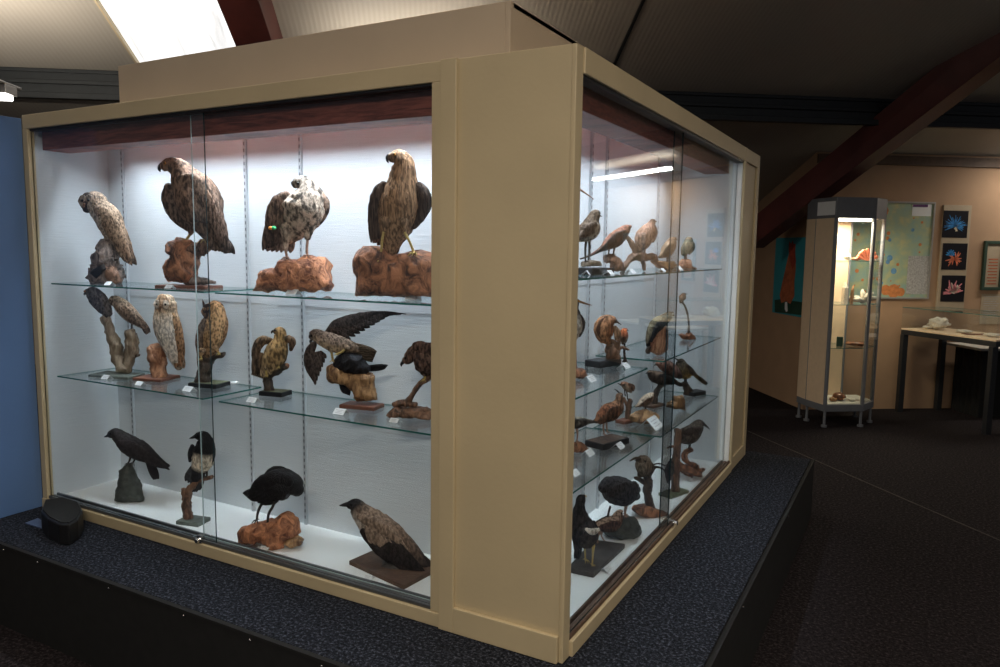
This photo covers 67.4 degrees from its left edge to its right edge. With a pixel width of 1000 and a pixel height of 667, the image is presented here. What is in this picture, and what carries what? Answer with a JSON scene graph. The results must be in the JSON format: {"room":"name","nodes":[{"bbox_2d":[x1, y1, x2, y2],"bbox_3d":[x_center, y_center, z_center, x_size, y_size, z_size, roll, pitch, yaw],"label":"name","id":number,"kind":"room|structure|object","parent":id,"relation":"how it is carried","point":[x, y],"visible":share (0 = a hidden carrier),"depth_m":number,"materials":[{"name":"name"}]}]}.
{"room":"museum","nodes":[
{"label":"museum","id":0,"kind":"room"},
{"bbox_2d":[28,249,35,363],"bbox_3d":[-6.042,-0.423,11.109,18.340,1.750,0.120,0,6,-6],"label":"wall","id":1,"kind":"structure","parent":0,"point":[28,249],"depth_m":10.97,"materials":[{"name":"paint"}]},
{"bbox_2d":[0,364,999,666],"bbox_3d":[-0.392,1.418,3.662,28.000,0.100,21.000,0,6,-6],"label":"floor","id":2,"kind":"structure","parent":0,"point":[876,577],"depth_m":4.56,"materials":[{"name":"carpet"}]},
{"bbox_2d":[0,434,814,666],"bbox_3d":[-0.945,1.039,4.728,5.039,0.402,3.548,4,7,29],"label":"display platform","id":3,"kind":"object","parent":2,"relation":"on","point":[109,597],"visible":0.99,"depth_m":3.06,"materials":[{"name":"carpet"}]},
{"bbox_2d":[0,116,42,517],"bbox_3d":[-2.481,-0.064,3.679,0.023,1.983,0.355,4,7,29],"label":"partition panel","id":4,"kind":"object","parent":3,"relation":"on","point":[20,464],"visible":0.98,"depth_m":3.76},
{"bbox_2d":[25,518,41,528],"bbox_3d":[-2.256,0.934,3.686,0.172,0.005,0.071,4,7,29],"label":"plate","id":5,"kind":"object","parent":3,"relation":"on","point":[36,522],"visible":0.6,"depth_m":3.68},
{"bbox_2d":[41,497,83,544],"bbox_3d":[-2.103,0.895,3.605,0.166,0.105,0.442,-4,8,-35],"label":"box","id":6,"kind":"object","parent":3,"relation":"on","point":[62,521],"visible":1,"depth_m":3.52,"materials":[{"name":"plastic"}]},
{"bbox_2d":[22,43,759,663],"bbox_3d":[-0.342,-0.124,4.404,3.020,2.000,3.056,4,7,29],"label":"display case","id":7,"kind":"object","parent":3,"relation":"on","point":[504,146],"visible":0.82,"depth_m":3.35,"materials":[{"name":"beige paint"}]},
{"bbox_2d":[104,428,169,502],"bbox_3d":[-1.859,0.678,3.863,0.349,0.386,0.100,1,6,3],"label":"stuffed jackdaw","id":8,"kind":"object","parent":7,"relation":"on","point":[128,488],"visible":1,"depth_m":3.83,"materials":[{"name":"black"}]},
{"bbox_2d":[51,281,254,292],"bbox_3d":[-1.710,-0.233,3.705,1.135,0.007,0.342,4,7,29],"label":"glass shelf","id":9,"kind":"object","parent":7,"relation":"attached to","point":[125,285],"visible":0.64,"depth_m":3.59,"materials":[{"name":"glass"}]},
{"bbox_2d":[78,191,136,283],"bbox_3d":[-1.974,-0.484,3.796,0.247,0.464,0.180,4,7,29],"label":"owl","id":10,"kind":"object","parent":9,"relation":"on","point":[105,265],"visible":0.98,"depth_m":3.76},
{"bbox_2d":[165,285,175,288],"bbox_3d":[-1.526,-0.217,3.471,0.042,0.017,0.033,4,7,29],"label":"label card","id":11,"kind":"object","parent":9,"relation":"on","point":[166,286],"visible":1,"depth_m":3.46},
{"bbox_2d":[155,157,234,289],"bbox_3d":[-1.422,-0.513,3.498,0.378,0.604,0.186,1,6,3],"label":"bird","id":12,"kind":"object","parent":9,"relation":"on","point":[176,196],"visible":0.95,"depth_m":3.45},
{"bbox_2d":[57,368,260,399],"bbox_3d":[-1.723,0.242,3.762,1.100,0.007,0.342,4,7,29],"label":"glass shelf","id":13,"kind":"object","parent":7,"relation":"attached to","point":[61,376],"visible":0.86,"depth_m":3.66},
{"bbox_2d":[101,375,113,379],"bbox_3d":[-1.988,0.220,3.798,0.050,0.020,0.039,4,7,29],"label":"label card","id":14,"kind":"object","parent":13,"relation":"on","point":[105,377],"visible":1,"depth_m":3.79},
{"bbox_2d":[83,287,150,379],"bbox_3d":[-1.964,-0.007,3.853,0.331,0.461,0.128,2,7,15],"label":"owl","id":15,"kind":"object","parent":13,"relation":"on","point":[123,362],"visible":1,"depth_m":3.83,"materials":[{"name":"brown fur"}]},
{"bbox_2d":[135,381,146,385],"bbox_3d":[-1.746,0.241,3.646,0.045,0.018,0.036,4,7,29],"label":"label card","id":16,"kind":"object","parent":13,"relation":"on","point":[139,383],"visible":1,"depth_m":3.64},
{"bbox_2d":[132,294,185,381],"bbox_3d":[-1.704,0.017,3.779,0.248,0.437,0.144,3,7,15],"label":"owl","id":17,"kind":"object","parent":13,"relation":"on","point":[167,327],"visible":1,"depth_m":3.75,"materials":[{"name":"beige fur"}]},
{"bbox_2d":[182,386,196,391],"bbox_3d":[-1.454,0.258,3.515,0.055,0.022,0.043,4,7,29],"label":"label card","id":18,"kind":"object","parent":13,"relation":"on","point":[186,388],"visible":1,"depth_m":3.51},
{"bbox_2d":[188,299,229,388],"bbox_3d":[-1.401,0.046,3.618,0.177,0.422,0.113,3,7,16],"label":"owl","id":19,"kind":"object","parent":13,"relation":"on","point":[218,319],"visible":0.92,"depth_m":3.59,"materials":[{"name":"brown fur"}]},
{"bbox_2d":[176,431,215,526],"bbox_3d":[-1.439,0.684,3.576,0.182,0.451,0.108,3,7,16],"label":"stuffed magpie","id":20,"kind":"object","parent":7,"relation":"on","point":[193,475],"visible":0.94,"depth_m":3.55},
{"bbox_2d":[260,545,271,550],"bbox_3d":[-1.026,0.940,3.283,0.045,0.018,0.036,4,7,29],"label":"label card","id":21,"kind":"object","parent":7,"relation":"on","point":[261,547],"visible":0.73,"depth_m":3.28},
{"bbox_2d":[237,466,304,548],"bbox_3d":[-1.010,0.764,3.304,0.306,0.362,0.127,1,6,4],"label":"stuffed crow","id":22,"kind":"object","parent":7,"relation":"on","point":[277,483],"visible":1,"depth_m":3.26,"materials":[{"name":"black"}]},
{"bbox_2d":[215,290,430,305],"bbox_3d":[-0.634,-0.152,3.115,1.185,0.007,0.342,4,7,29],"label":"glass shelf","id":23,"kind":"object","parent":7,"relation":"attached to","point":[333,296],"visible":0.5,"depth_m":3.05,"materials":[{"name":"glass"}]},
{"bbox_2d":[285,289,301,294],"bbox_3d":[-0.867,-0.175,3.150,0.056,0.023,0.044,4,7,29],"label":"label card","id":24,"kind":"object","parent":23,"relation":"on","point":[289,291],"visible":1,"depth_m":3.14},
{"bbox_2d":[255,176,334,292],"bbox_3d":[-0.874,-0.418,3.182,0.340,0.494,0.186,1,6,6],"label":"bird","id":25,"kind":"object","parent":23,"relation":"on","point":[290,218],"visible":1,"depth_m":3.13},
{"bbox_2d":[354,149,431,297],"bbox_3d":[-0.393,-0.425,2.922,0.372,0.575,0.172,2,6,9],"label":"eagle","id":26,"kind":"object","parent":23,"relation":"on","point":[398,205],"visible":0.99,"depth_m":2.87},
{"bbox_2d":[405,297,421,299],"bbox_3d":[-0.339,-0.144,2.936,0.056,0.023,0.044,4,7,29],"label":"label card","id":27,"kind":"object","parent":23,"relation":"on","point":[406,298],"visible":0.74,"depth_m":2.92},
{"bbox_2d":[219,391,430,435],"bbox_3d":[-0.638,0.323,3.167,1.180,0.007,0.342,4,7,29],"label":"glass shelf","id":28,"kind":"object","parent":7,"relation":"attached to","point":[220,401],"visible":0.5,"depth_m":3.13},
{"bbox_2d":[246,397,260,402],"bbox_3d":[-1.079,0.289,3.285,0.052,0.021,0.041,4,7,29],"label":"label card","id":29,"kind":"object","parent":28,"relation":"on","point":[250,399],"visible":1,"depth_m":3.28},
{"bbox_2d":[251,327,295,396],"bbox_3d":[-1.035,0.125,3.432,0.221,0.316,0.097,2,7,12],"label":"stuffed kestrel","id":30,"kind":"object","parent":28,"relation":"on","point":[265,365],"visible":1,"depth_m":3.40,"materials":[{"name":"brown fur"}]},
{"bbox_2d":[332,408,349,414],"bbox_3d":[-0.650,0.318,3.073,0.056,0.023,0.044,4,7,29],"label":"label card","id":31,"kind":"object","parent":28,"relation":"on","point":[338,411],"visible":1,"depth_m":3.06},
{"bbox_2d":[303,311,404,410],"bbox_3d":[-0.614,0.109,3.186,0.435,0.415,0.107,2,7,14],"label":"bird","id":32,"kind":"object","parent":28,"relation":"on","point":[350,369],"visible":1,"depth_m":3.17,"materials":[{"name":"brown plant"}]},
{"bbox_2d":[389,418,400,422],"bbox_3d":[-0.410,0.339,2.939,0.040,0.016,0.032,4,7,29],"label":"label card","id":33,"kind":"object","parent":28,"relation":"on","point":[393,420],"visible":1,"depth_m":2.93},
{"bbox_2d":[387,341,430,418],"bbox_3d":[-0.303,0.182,3.008,0.307,0.316,0.123,3,7,16],"label":"stuffed buzzard","id":34,"kind":"object","parent":28,"relation":"on","point":[419,352],"visible":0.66,"depth_m":2.99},
{"bbox_2d":[118,0,583,101],"bbox_3d":[-0.180,-1.214,4.275,2.084,0.203,2.880,4,7,29],"label":"box","id":35,"kind":"object","parent":7,"relation":"on","point":[500,27],"visible":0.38,"depth_m":2.86,"materials":[{"name":"paint"}]},
{"bbox_2d":[363,574,374,579],"bbox_3d":[-0.526,0.977,3.018,0.040,0.016,0.032,4,7,29],"label":"label card","id":36,"kind":"object","parent":7,"relation":"on","point":[367,576],"visible":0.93,"depth_m":3.01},
{"bbox_2d":[339,499,430,588],"bbox_3d":[-0.457,0.834,3.112,0.395,0.282,0.212,6,8,40],"label":"stuffed hooded crow","id":37,"kind":"object","parent":7,"relation":"on","point":[394,558],"visible":0.96,"depth_m":3.06,"materials":[{"name":"fur"}]},
{"bbox_2d":[571,494,624,577],"bbox_3d":[0.410,0.812,3.213,0.139,0.325,0.372,4,7,29],"label":"bird","id":38,"kind":"object","parent":7,"relation":"on","point":[595,556],"visible":0.98,"depth_m":3.09},
{"bbox_2d":[600,564,611,573],"bbox_3d":[0.439,0.976,3.119,0.039,0.020,0.050,4,7,29],"label":"label card","id":39,"kind":"object","parent":7,"relation":"on","point":[607,568],"visible":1,"depth_m":3.11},
{"bbox_2d":[596,506,622,542],"bbox_3d":[0.486,0.866,3.380,0.162,0.184,0.076,-2,7,-26],"label":"stuffed snipe","id":40,"kind":"object","parent":7,"relation":"on","point":[609,524],"visible":0.84,"depth_m":3.36,"materials":[{"name":"brown fur"}]},
{"bbox_2d":[575,361,647,399],"bbox_3d":[0.275,0.186,2.986,0.342,0.007,0.940,4,7,29],"label":"glass shelf","id":41,"kind":"object","parent":7,"relation":"attached to","point":[643,368],"visible":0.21,"depth_m":3.03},
{"bbox_2d":[576,299,591,378],"bbox_3d":[0.311,0.019,2.998,0.077,0.323,0.100,4,7,29],"label":"stuffed shorebird","id":42,"kind":"object","parent":41,"relation":"on","point":[580,372],"visible":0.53,"depth_m":2.97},
{"bbox_2d":[582,374,596,382],"bbox_3d":[0.348,0.176,2.943,0.047,0.024,0.060,4,7,29],"label":"label card","id":43,"kind":"object","parent":41,"relation":"on","point":[591,378],"visible":1,"depth_m":2.94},
{"bbox_2d":[585,314,629,367],"bbox_3d":[0.485,0.028,3.362,0.215,0.229,0.091,-5,9,-42],"label":"songbird","id":44,"kind":"object","parent":41,"relation":"on","point":[604,327],"visible":1,"depth_m":3.33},
{"bbox_2d":[616,362,630,368],"bbox_3d":[0.541,0.140,3.283,0.047,0.024,0.060,4,7,29],"label":"label card","id":45,"kind":"object","parent":41,"relation":"on","point":[626,365],"visible":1,"depth_m":3.28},
{"bbox_2d":[573,427,653,493],"bbox_3d":[0.302,0.515,3.080,0.342,0.007,1.070,4,7,29],"label":"glass shelf","id":46,"kind":"object","parent":7,"relation":"attached to","point":[584,427],"visible":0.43,"depth_m":3.35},
{"bbox_2d":[573,469,579,476],"bbox_3d":[0.278,0.527,2.844,0.039,0.020,0.050,4,7,29],"label":"label card","id":47,"kind":"object","parent":46,"relation":"on","point":[576,472],"visible":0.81,"depth_m":2.84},
{"bbox_2d":[574,416,596,452],"bbox_3d":[0.326,0.423,3.168,0.174,0.155,0.065,-3,7,-30],"label":"stuffed sandpiper","id":48,"kind":"object","parent":46,"relation":"on","point":[580,422],"visible":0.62,"depth_m":3.15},
{"bbox_2d":[581,448,594,456],"bbox_3d":[0.364,0.494,3.127,0.047,0.024,0.060,4,7,29],"label":"label card","id":49,"kind":"object","parent":46,"relation":"on","point":[589,451],"visible":1,"depth_m":3.12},
{"bbox_2d":[585,389,628,450],"bbox_3d":[0.473,0.366,3.285,0.183,0.248,0.102,-5,9,-43],"label":"stuffed wader","id":50,"kind":"object","parent":46,"relation":"on","point":[609,412],"visible":0.96,"depth_m":3.26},
{"bbox_2d":[610,441,624,449],"bbox_3d":[0.510,0.483,3.245,0.047,0.024,0.060,4,7,29],"label":"label card","id":51,"kind":"object","parent":46,"relation":"on","point":[620,445],"visible":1,"depth_m":3.24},
{"bbox_2d":[598,476,641,539],"bbox_3d":[0.555,0.801,3.470,0.231,0.294,0.153,-2,7,-21],"label":"bird","id":52,"kind":"object","parent":7,"relation":"on","point":[617,490],"visible":0.94,"depth_m":3.43},
{"bbox_2d":[620,328,628,362],"bbox_3d":[0.567,0.054,3.450,0.042,0.159,0.049,4,7,29],"label":"stuffed robin","id":53,"kind":"object","parent":7,"relation":"in","point":[624,334],"visible":0.85,"depth_m":3.43,"materials":[{"name":"orange fur"}]},
{"bbox_2d":[629,455,667,517],"bbox_3d":[0.740,0.759,3.766,0.245,0.316,0.111,-2,7,-22],"label":"stuffed nuthatch","id":54,"kind":"object","parent":7,"relation":"on","point":[645,468],"visible":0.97,"depth_m":3.74,"materials":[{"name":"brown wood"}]},
{"bbox_2d":[578,268,721,280],"bbox_3d":[0.610,-0.288,3.531,0.342,0.007,2.300,4,7,29],"label":"glass shelf","id":55,"kind":"object","parent":7,"relation":"attached to","point":[649,271],"visible":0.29,"depth_m":3.36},
{"bbox_2d":[578,209,613,274],"bbox_3d":[0.361,-0.364,2.983,0.190,0.259,0.094,-5,9,-44],"label":"stuffed thrush","id":56,"kind":"object","parent":55,"relation":"on","point":[589,228],"visible":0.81,"depth_m":2.96,"materials":[{"name":"brown fur"}]},
{"bbox_2d":[580,225,631,270],"bbox_3d":[0.460,-0.369,3.226,0.263,0.203,0.070,-3,8,-32],"label":"songbird","id":57,"kind":"object","parent":55,"relation":"on","point":[618,236],"visible":0.98,"depth_m":3.22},
{"bbox_2d":[624,269,635,273],"bbox_3d":[0.551,-0.263,3.174,0.040,0.020,0.050,4,7,29],"label":"label card","id":58,"kind":"object","parent":55,"relation":"on","point":[628,270],"visible":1,"depth_m":3.17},
{"bbox_2d":[623,219,666,270],"bbox_3d":[0.695,-0.425,3.597,0.264,0.250,0.083,-1,7,-13],"label":"stuffed jay","id":59,"kind":"object","parent":55,"relation":"on","point":[646,235],"visible":0.93,"depth_m":3.57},
{"bbox_2d":[651,237,677,269],"bbox_3d":[0.863,-0.421,3.930,0.163,0.173,0.066,-2,7,-25],"label":"stuffed finch","id":60,"kind":"object","parent":55,"relation":"on","point":[664,252],"visible":0.82,"depth_m":3.92,"materials":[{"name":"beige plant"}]},
{"bbox_2d":[679,237,697,268],"bbox_3d":[1.080,-0.464,4.300,0.123,0.182,0.069,-2,7,-21],"label":"stuffed finch","id":61,"kind":"object","parent":55,"relation":"on","point":[688,246],"visible":0.98,"depth_m":4.27,"materials":[{"name":"beige fur"}]},
{"bbox_2d":[594,390,717,437],"bbox_3d":[0.900,0.427,4.157,0.342,0.007,1.180,4,7,29],"label":"glass shelf","id":62,"kind":"object","parent":7,"relation":"attached to","point":[663,390],"visible":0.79,"depth_m":3.91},
{"bbox_2d":[615,381,634,424],"bbox_3d":[0.649,0.349,3.835,0.121,0.214,0.060,-5,9,-43],"label":"stuffed warbler","id":63,"kind":"object","parent":62,"relation":"on","point":[628,387],"visible":0.91,"depth_m":3.82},
{"bbox_2d":[630,392,659,424],"bbox_3d":[0.735,0.380,3.797,0.168,0.162,0.085,-2,7,-21],"label":"songbird","id":64,"kind":"object","parent":62,"relation":"on","point":[638,416],"visible":0.94,"depth_m":3.77,"materials":[{"name":"brown fur"}]},
{"bbox_2d":[636,415,662,430],"bbox_3d":[0.749,0.442,3.741,0.101,0.052,0.130,4,7,29],"label":"label card","id":65,"kind":"object","parent":62,"relation":"on","point":[654,421],"visible":0.94,"depth_m":3.72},
{"bbox_2d":[643,359,682,408],"bbox_3d":[0.929,0.277,4.264,0.261,0.268,0.094,-3,7,-29],"label":"bird","id":66,"kind":"object","parent":62,"relation":"on","point":[657,377],"visible":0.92,"depth_m":4.22,"materials":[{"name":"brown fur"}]},
{"bbox_2d":[666,394,686,410],"bbox_3d":[0.936,0.369,3.983,0.118,0.094,0.055,-2,7,-25],"label":"driftwood piece","id":67,"kind":"object","parent":62,"relation":"on","point":[678,400],"visible":0.95,"depth_m":3.96,"materials":[{"name":"wood"}]},
{"bbox_2d":[675,358,707,396],"bbox_3d":[1.170,0.260,4.586,0.258,0.236,0.100,-3,7,-31],"label":"songbird","id":68,"kind":"object","parent":62,"relation":"on","point":[687,371],"visible":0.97,"depth_m":4.56,"materials":[{"name":"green fur"}]},
{"bbox_2d":[596,334,720,361],"bbox_3d":[0.904,0.067,4.117,0.342,0.007,1.180,4,7,29],"label":"glass shelf","id":69,"kind":"object","parent":7,"relation":"attached to","point":[700,341],"visible":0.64,"depth_m":4.21,"materials":[{"name":"glass"}]},
{"bbox_2d":[645,312,674,355],"bbox_3d":[0.789,0.001,3.695,0.169,0.216,0.066,-3,7,-29],"label":"songbird","id":70,"kind":"object","parent":69,"relation":"on","point":[655,340],"visible":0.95,"depth_m":3.67,"materials":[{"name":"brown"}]},
{"bbox_2d":[678,293,695,339],"bbox_3d":[1.093,-0.101,4.380,0.127,0.274,0.056,-2,7,-26],"label":"stuffed wren","id":71,"kind":"object","parent":69,"relation":"on","point":[689,336],"visible":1,"depth_m":4.37,"materials":[{"name":"brown wood"}]},
{"bbox_2d":[658,428,688,498],"bbox_3d":[0.956,0.699,4.097,0.168,0.368,0.085,-5,9,-42],"label":"stuffed treecreeper","id":72,"kind":"object","parent":7,"relation":"on","point":[675,490],"visible":0.89,"depth_m":4.08,"materials":[{"name":"wood"}]},
{"bbox_2d":[674,419,709,478],"bbox_3d":[1.119,0.678,4.379,0.252,0.350,0.107,-1,7,-17],"label":"stuffed blackbird","id":73,"kind":"object","parent":7,"relation":"on","point":[692,432],"visible":0.88,"depth_m":4.35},
{"bbox_2d":[796,197,887,427],"bbox_3d":[3.608,-0.223,7.843,0.705,2.334,0.511,0,6,-6],"label":"display cabinet","id":74,"kind":"object","parent":2,"relation":"on","point":[830,221],"visible":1,"depth_m":7.77,"materials":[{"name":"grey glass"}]},
{"bbox_2d":[832,392,845,399],"bbox_3d":[3.559,0.659,7.873,0.132,0.087,0.111,4,7,29],"label":"ammonite","id":75,"kind":"object","parent":74,"relation":"on","point":[840,396],"visible":0.96,"depth_m":7.84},
{"bbox_2d":[836,337,842,346],"bbox_3d":[3.529,0.084,7.794,0.060,0.100,0.040,4,7,29],"label":"block","id":76,"kind":"object","parent":74,"relation":"on","point":[839,342],"visible":1,"depth_m":7.78,"materials":[{"name":"paint"}]},
{"bbox_2d":[841,282,847,303],"bbox_3d":[3.558,-0.417,7.740,0.061,0.220,0.070,4,7,29],"label":"mineral","id":77,"kind":"object","parent":74,"relation":"on","point":[844,298],"visible":1,"depth_m":7.72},
{"bbox_2d":[843,249,850,259],"bbox_3d":[3.564,-0.809,7.697,0.077,0.120,0.072,4,7,29],"label":"shell","id":78,"kind":"object","parent":74,"relation":"on","point":[847,256],"visible":1,"depth_m":7.68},
{"bbox_2d":[849,285,853,303],"bbox_3d":[3.636,-0.402,7.750,0.037,0.191,0.041,4,7,29],"label":"mineral","id":79,"kind":"object","parent":74,"relation":"on","point":[852,289],"visible":1,"depth_m":7.74,"materials":[{"name":"brown stone"}]},
{"bbox_2d":[831,343,873,348],"bbox_3d":[3.602,0.129,7.883,0.631,0.006,0.441,0,6,-6],"label":"shelf","id":80,"kind":"object","parent":74,"relation":"attached to","point":[833,345],"depth_m":7.73,"materials":[{"name":"clear glass"}]},
{"bbox_2d":[844,341,863,346],"bbox_3d":[3.714,0.107,7.821,0.230,0.054,0.102,4,7,29],"label":"shell","id":81,"kind":"object","parent":74,"relation":"on","point":[853,343],"visible":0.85,"depth_m":7.79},
{"bbox_2d":[833,302,874,304],"bbox_3d":[3.608,-0.313,7.833,0.631,0.006,0.441,0,6,-6],"label":"shelf","id":82,"kind":"object","parent":74,"relation":"attached to","point":[834,303],"depth_m":7.70,"materials":[{"name":"clear glass"}]},
{"bbox_2d":[839,218,871,221],"bbox_3d":[3.557,-1.142,7.541,0.368,0.029,0.030,0,6,-6],"label":"lamp","id":83,"kind":"object","parent":74,"relation":"attached to","point":[840,219],"depth_m":7.53,"materials":[{"name":"beige"}]},
{"bbox_2d":[836,260,879,261],"bbox_3d":[3.614,-0.754,7.784,0.631,0.006,0.441,0,6,-6],"label":"shelf","id":84,"kind":"object","parent":74,"relation":"attached to","point":[836,260],"depth_m":7.77,"materials":[{"name":"clear glass"}]},
{"bbox_2d":[849,289,876,303],"bbox_3d":[3.758,-0.385,7.775,0.272,0.148,0.102,1,6,-1],"label":"coral","id":85,"kind":"object","parent":74,"relation":"on","point":[862,298],"visible":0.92,"depth_m":7.75},
{"bbox_2d":[856,249,877,260],"bbox_3d":[3.768,-0.808,7.698,0.217,0.122,0.040,0,6,-6],"label":"shell","id":86,"kind":"object","parent":74,"relation":"on","point":[864,254],"visible":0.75,"depth_m":7.68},
{"bbox_2d":[746,430,999,540],"bbox_3d":[2.805,1.136,6.087,0.010,0.003,3.008,-1,7,-13],"label":"trim","id":87,"kind":"structure","parent":2,"relation":"on","point":[746,430],"depth_m":5.64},
{"bbox_2d":[895,307,999,434],"bbox_3d":[4.954,0.350,8.027,0.596,1.188,1.154,-1,7,-17],"label":"display table","id":88,"kind":"object","parent":2,"relation":"on","point":[944,335],"visible":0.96,"depth_m":8.06,"materials":[{"name":"wood"}]},
{"bbox_2d":[926,317,950,329],"bbox_3d":[4.838,-0.111,8.275,0.244,0.146,0.194,4,7,29],"label":"coral","id":89,"kind":"object","parent":88,"relation":"on","point":[937,322],"visible":1,"depth_m":8.23},
{"bbox_2d":[956,329,973,332],"bbox_3d":[4.959,-0.025,8.004,0.180,0.038,0.119,4,7,29],"label":"shell","id":90,"kind":"object","parent":88,"relation":"on","point":[958,330],"visible":0.99,"depth_m":7.97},
{"bbox_2d":[961,333,983,334],"bbox_3d":[4.974,0.008,7.848,0.240,0.008,0.100,1,6,0],"label":"tray","id":91,"kind":"object","parent":88,"relation":"on","point":[961,333],"visible":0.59,"depth_m":7.87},
{"bbox_2d":[983,333,999,336],"bbox_3d":[5.015,0.015,7.636,0.188,0.041,0.122,4,7,29],"label":"shell","id":92,"kind":"object","parent":88,"relation":"on","point":[986,334],"visible":1,"depth_m":7.61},
{"bbox_2d":[947,342,999,417],"bbox_3d":[5.865,0.518,8.462,1.450,0.777,0.530,0,6,-6],"label":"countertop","id":93,"kind":"structure","parent":2,"relation":"on","point":[970,364],"depth_m":8.34,"materials":[{"name":"fabric"}]},
{"bbox_2d":[0,0,999,248],"bbox_3d":[-0.334,-3.012,3.164,28.000,7.043,21.000,0,6,-6],"label":"ceiling","id":94,"kind":"structure","parent":0,"point":[876,49],"depth_m":6.14,"materials":[{"name":"paint"}]},
{"bbox_2d":[0,80,21,100],"bbox_3d":[-3.896,-2.056,4.715,1.500,1.090,0.264,0,6,-6],"label":"ceiling light","id":95,"kind":"object","parent":94,"relation":"hanging from","point":[8,91],"visible":1,"depth_m":4.83,"materials":[{"name":"metal"}]},
{"bbox_2d":[0,93,12,100],"bbox_3d":[-3.903,-1.529,4.774,1.460,0.030,0.120,0,6,-6],"label":"diffuser","id":96,"kind":"object","parent":95,"relation":"attached to","point":[3,96],"depth_m":4.84,"materials":[{"name":"white"}]},
{"bbox_2d":[94,0,235,62],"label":"window","id":97,"kind":"structure","parent":94,"relation":"attached to","point":[152,29],"depth_m":5.87,"materials":[{"name":"white"}]},
{"bbox_2d":[217,0,282,45],"bbox_3d":[-1.544,-2.852,2.952,0.278,3.914,10.800,0,6,-6],"label":"beam","id":98,"kind":"structure","parent":94,"relation":"attached to","point":[248,21],"depth_m":5.33,"materials":[{"name":"red wood"}]},
{"bbox_2d":[0,67,999,129],"bbox_3d":[-0.714,-2.116,6.717,28.000,0.250,0.140,0,6,-6],"label":"ceiling beam","id":99,"kind":"structure","parent":94,"relation":"attached to","point":[35,83],"depth_m":7.00,"materials":[{"name":"wood"}]},
{"bbox_2d":[613,0,644,65],"bbox_3d":[1.207,-2.760,4.369,0.024,2.345,7.000,0,6,-6],"label":"trim","id":100,"kind":"structure","parent":94,"relation":"attached to","point":[642,1],"depth_m":5.99,"materials":[{"name":"metal"}]},
{"bbox_2d":[756,33,999,247],"bbox_3d":[3.790,-2.031,6.988,0.246,2.467,3.550,-2,7,-27],"label":"beam","id":101,"kind":"structure","parent":94,"relation":"attached to","point":[951,81],"depth_m":7.08,"materials":[{"name":"red wood"}]},
{"bbox_2d":[749,157,811,406],"bbox_3d":[3.332,-0.754,10.248,0.120,2.845,3.480,0,6,-6],"label":"wall","id":102,"kind":"structure","parent":0,"point":[775,337],"depth_m":9.27,"materials":[{"name":"paint"}]},
{"bbox_2d":[772,237,805,316],"bbox_3d":[3.421,-0.666,8.792,0.010,0.911,0.904,0,6,-6],"label":"poster","id":103,"kind":"object","parent":102,"relation":"attached to","point":[789,252],"visible":0.9,"depth_m":8.85,"materials":[{"name":"paper"}]},
{"bbox_2d":[797,152,999,409],"bbox_3d":[7.271,-0.590,8.865,7.660,2.930,0.120,0,6,-6],"label":"wall","id":104,"kind":"structure","parent":0,"point":[978,187],"depth_m":8.56,"materials":[{"name":"paint"}]},
{"bbox_2d":[849,201,935,298],"bbox_3d":[4.367,-0.935,8.443,1.053,1.092,0.024,0,6,-6],"label":"framed map","id":105,"kind":"object","parent":104,"relation":"attached to","point":[909,235],"visible":0.74,"depth_m":8.46,"materials":[{"name":"paper"}]},
{"bbox_2d":[817,153,999,167],"bbox_3d":[7.297,-1.917,8.636,7.660,0.100,0.040,0,6,-6],"label":"trim","id":106,"kind":"structure","parent":104,"relation":"attached to","point":[890,159],"depth_m":8.36,"materials":[{"name":"brown wood"}]},
{"bbox_2d":[935,205,971,307],"bbox_3d":[5.160,-0.870,8.535,0.340,1.166,0.026,0,6,-7],"label":"photo board","id":107,"kind":"object","parent":104,"relation":"attached to","point":[956,219],"visible":0.95,"depth_m":8.52,"materials":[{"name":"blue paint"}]},
{"bbox_2d":[940,275,965,301],"bbox_3d":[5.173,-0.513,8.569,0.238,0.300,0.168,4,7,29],"label":"photograph","id":108,"kind":"object","parent":107,"relation":"attached to","point":[952,287],"depth_m":8.57},
{"bbox_2d":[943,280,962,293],"bbox_3d":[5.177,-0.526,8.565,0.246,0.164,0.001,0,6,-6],"label":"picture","id":109,"kind":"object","parent":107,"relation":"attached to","point":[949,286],"depth_m":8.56,"materials":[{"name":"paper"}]},
{"bbox_2d":[945,249,961,265],"bbox_3d":[5.153,-0.859,8.525,0.199,0.190,0.001,0,6,-6],"label":"picture","id":110,"kind":"object","parent":107,"relation":"attached to","point":[953,257],"depth_m":8.53,"materials":[{"name":"paper"}]},
{"bbox_2d":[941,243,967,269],"bbox_3d":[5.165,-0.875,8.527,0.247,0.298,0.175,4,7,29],"label":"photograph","id":111,"kind":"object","parent":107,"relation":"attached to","point":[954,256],"depth_m":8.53},
{"bbox_2d":[942,210,968,237],"bbox_3d":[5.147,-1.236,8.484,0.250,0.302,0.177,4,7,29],"label":"photograph","id":112,"kind":"object","parent":107,"relation":"attached to","point":[955,223],"depth_m":8.48},
{"bbox_2d":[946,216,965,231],"bbox_3d":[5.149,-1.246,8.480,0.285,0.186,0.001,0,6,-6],"label":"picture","id":113,"kind":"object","parent":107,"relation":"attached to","point":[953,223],"depth_m":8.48,"materials":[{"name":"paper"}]},
{"bbox_2d":[979,294,999,323],"bbox_3d":[5.667,-0.282,8.664,0.255,0.349,0.006,0,6,-6],"label":"notice","id":114,"kind":"object","parent":104,"relation":"attached to","point":[989,302],"visible":0.75,"depth_m":8.66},
{"bbox_2d":[980,241,999,289],"bbox_3d":[5.643,-0.778,8.594,0.252,0.563,0.029,0,6,-6],"label":"framed picture","id":115,"kind":"object","parent":104,"relation":"attached to","point":[990,271],"visible":1,"depth_m":8.59,"materials":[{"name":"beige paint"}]},
{"bbox_2d":[985,244,999,286],"bbox_3d":[5.642,-0.779,8.601,0.179,0.491,0.014,0,6,-6],"label":"print","id":116,"kind":"object","parent":115,"relation":"attached to","point":[992,251],"depth_m":8.59,"materials":[{"name":"paper"}]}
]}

